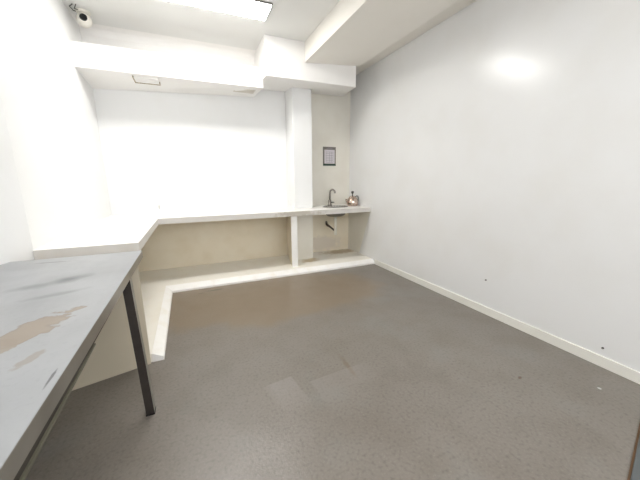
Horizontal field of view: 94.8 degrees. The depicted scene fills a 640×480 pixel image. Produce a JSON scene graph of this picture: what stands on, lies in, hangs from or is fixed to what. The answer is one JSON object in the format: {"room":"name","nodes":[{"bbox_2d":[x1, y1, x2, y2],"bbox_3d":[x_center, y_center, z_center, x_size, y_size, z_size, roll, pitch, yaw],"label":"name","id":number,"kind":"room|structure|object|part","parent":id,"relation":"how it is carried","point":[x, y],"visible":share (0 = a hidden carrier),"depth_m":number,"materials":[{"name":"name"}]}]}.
{"room":"laboratory room","nodes":[
{"label":"laboratory room","id":0,"kind":"room"},
{"bbox_2d":[0,0,111,264],"bbox_3d":[-1.713,-0.341,0.807,0.555,2.960,6.150,-5,13,-23],"label":"wall","id":1,"kind":"structure","parent":0,"point":[53,183],"depth_m":2.18,"materials":[{"name":"white paint"}]},
{"bbox_2d":[62,0,339,49],"bbox_3d":[-0.029,-2.061,1.264,4.500,0.200,6.650,-5,13,-23],"label":"ceiling","id":2,"kind":"structure","parent":0,"point":[297,20],"depth_m":3.13,"materials":[{"name":"paint"}]},
{"bbox_2d":[69,4,91,27],"bbox_3d":[-2.374,-2.217,2.932,0.132,0.146,0.209,-2,12,-9],"label":"security camera","id":3,"kind":"object","parent":2,"relation":"attached to","point":[83,18],"visible":1,"depth_m":2.93,"materials":[{"name":"plastic"}]},
{"bbox_2d":[167,0,272,20],"bbox_3d":[-1.071,-2.247,2.740,1.203,0.024,0.305,-5,13,-23],"label":"recessed light","id":4,"kind":"object","parent":2,"relation":"in","point":[256,9],"visible":1,"depth_m":2.85,"materials":[{"name":"white plastic"}]},
{"bbox_3d":[-1.071,-2.247,2.740,1.203,0.024,0.305,-5,13,-23],"label":"frame","id":5,"kind":"part","parent":4,"relation":"part of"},
{"bbox_2d":[305,0,458,65],"bbox_3d":[1.257,-1.879,1.404,0.792,0.230,5.400,-5,13,-23],"label":"beam","id":6,"kind":"structure","parent":2,"relation":"attached to","point":[353,32],"depth_m":2.94,"materials":[{"name":"paint"}]},
{"bbox_2d":[356,0,476,74],"bbox_3d":[1.600,-2.064,1.926,0.278,0.085,6.130,-5,13,-23],"label":"beam","id":7,"kind":"structure","parent":2,"relation":"attached to","point":[459,5],"depth_m":3.23,"materials":[{"name":"paint"}]},
{"bbox_2d":[93,89,350,214],"bbox_3d":[-1.390,-1.077,4.329,4.040,2.960,0.220,-5,13,-23],"label":"wall","id":8,"kind":"structure","parent":0,"point":[162,151],"depth_m":4.12,"materials":[{"name":"white paint"}]},
{"bbox_2d":[71,21,355,96],"bbox_3d":[-1.020,-2.167,3.752,3.345,0.595,0.750,-5,13,-23],"label":"beam","id":9,"kind":"structure","parent":8,"relation":"attached to","point":[101,66],"depth_m":3.53,"materials":[{"name":"paint"}]},
{"bbox_2d":[132,75,160,85],"bbox_3d":[-1.967,-1.818,3.344,0.260,0.040,0.190,-5,13,-23],"label":"access hatch","id":10,"kind":"object","parent":9,"relation":"in","point":[142,80],"visible":0.82,"depth_m":3.32,"materials":[{"name":"paint"}]},
{"bbox_2d":[233,89,255,93],"bbox_3d":[-0.984,-1.956,3.823,0.260,0.038,0.170,-5,13,-23],"label":"air vent","id":11,"kind":"object","parent":9,"relation":"in","point":[248,90],"visible":0.51,"depth_m":3.86,"materials":[{"name":"plastic"}]},
{"bbox_2d":[323,147,335,165],"bbox_3d":[0.154,-1.372,4.830,0.228,0.298,0.014,-5,13,-23],"label":"notice","id":12,"kind":"object","parent":8,"relation":"attached to","point":[329,153],"visible":1,"depth_m":4.82,"materials":[{"name":"paper"}]},
{"bbox_2d":[25,264,639,479],"bbox_3d":[-0.009,1.033,1.908,4.500,0.200,6.650,-5,13,-23],"label":"floor","id":13,"kind":"structure","parent":0,"point":[365,372],"depth_m":1.76,"materials":[{"name":"concrete"}]},
{"bbox_2d":[0,250,155,479],"bbox_3d":[-1.192,0.682,1.091,0.873,0.835,1.825,-5,13,-23],"label":"steel table","id":14,"kind":"object","parent":13,"relation":"on","point":[54,311],"visible":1,"depth_m":0.96,"materials":[{"name":"grey metal"}]},
{"bbox_3d":[-1.104,0.359,0.797,0.800,0.060,1.285,-5,13,-23],"label":"frame rail","id":15,"kind":"part","parent":14,"relation":"part of","materials":[{"name":"paint"}]},
{"bbox_3d":[-0.999,0.592,1.625,0.144,0.787,0.060,8,15,36],"label":"leg","id":16,"kind":"part","parent":14,"relation":"part of","materials":[{"name":"paint"}]},
{"bbox_2d":[33,204,374,390],"bbox_3d":[-0.636,0.177,3.430,3.585,0.863,2.500,-5,13,-23],"label":"countertop","id":17,"kind":"structure","parent":13,"relation":"on","point":[182,251],"depth_m":4.05,"materials":[{"name":"paint"}]},
{"bbox_3d":[-1.505,0.558,1.844,0.683,0.775,0.212,-5,13,-23],"label":"panel","id":18,"kind":"part","parent":17,"relation":"part of","materials":[{"name":"paint"}]},
{"bbox_3d":[-1.608,-0.007,4.344,2.335,0.732,0.012,-5,13,-23],"label":"panel","id":19,"kind":"part","parent":17,"relation":"part of","materials":[{"name":"beige paint"}]},
{"bbox_3d":[-0.240,-0.060,4.559,0.279,0.732,0.006,-5,13,-23],"label":"panel","id":20,"kind":"part","parent":17,"relation":"part of","materials":[{"name":"beige paint"}]},
{"bbox_3d":[0.127,-0.173,5.088,0.825,0.732,0.012,-5,13,-23],"label":"panel","id":21,"kind":"part","parent":17,"relation":"part of","materials":[{"name":"beige paint"}]},
{"bbox_2d":[328,189,335,205],"bbox_3d":[0.190,-0.707,4.861,0.128,0.273,0.072,-3,12,-10],"label":"faucet","id":22,"kind":"object","parent":17,"relation":"on","point":[329,200],"visible":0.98,"depth_m":4.84,"materials":[{"name":"silver metal"}]},
{"bbox_2d":[323,205,347,234],"bbox_3d":[0.256,-0.322,4.774,0.402,0.461,0.479,1,12,8],"label":"sink","id":23,"kind":"object","parent":17,"relation":"in","point":[335,216],"visible":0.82,"depth_m":4.71,"materials":[{"name":"metal"}]},
{"bbox_2d":[326,206,345,216],"bbox_3d":[0.247,-0.453,4.689,0.376,0.155,0.300,-5,13,-23],"label":"basin","id":24,"kind":"object","parent":23,"relation":"in","point":[342,214],"depth_m":4.59,"materials":[{"name":"metal"}]},
{"bbox_2d":[345,191,358,205],"bbox_3d":[0.527,-0.677,4.796,0.192,0.236,0.205,3,12,17],"label":"kettle","id":25,"kind":"object","parent":17,"relation":"on","point":[352,200],"visible":0.98,"depth_m":4.74,"materials":[{"name":"metal"}]},
{"bbox_3d":[0.643,-0.145,4.939,0.002,0.732,0.678,-5,13,-23],"label":"panel","id":26,"kind":"part","parent":17,"relation":"part of","materials":[{"name":"beige paint"}]},
{"bbox_2d":[285,87,312,208],"bbox_3d":[-0.317,-0.944,4.541,0.283,2.600,0.350,-5,13,-23],"label":"pillar","id":27,"kind":"structure","parent":13,"relation":"on","point":[298,116],"depth_m":4.32,"materials":[{"name":"white paint"}]},
{"bbox_2d":[627,423,639,479],"bbox_3d":[1.532,1.022,1.400,1.180,0.010,0.056,-10,15,-38],"label":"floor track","id":28,"kind":"object","parent":13,"relation":"on","point":[636,469],"visible":1,"depth_m":1.36,"materials":[{"name":"metal"}]},
{"bbox_2d":[349,0,639,371],"bbox_3d":[1.803,-0.688,2.367,0.200,2.960,6.650,-5,13,-23],"label":"wall","id":29,"kind":"structure","parent":0,"point":[499,144],"depth_m":2.45,"materials":[{"name":"white paint"}]},
{"bbox_2d":[375,259,639,383],"bbox_3d":[1.516,0.642,3.063,0.012,0.075,3.320,-5,13,-23],"label":"baseboard","id":30,"kind":"structure","parent":29,"relation":"attached to","point":[633,375],"depth_m":2.45,"materials":[{"name":"beige paint"}]}
]}

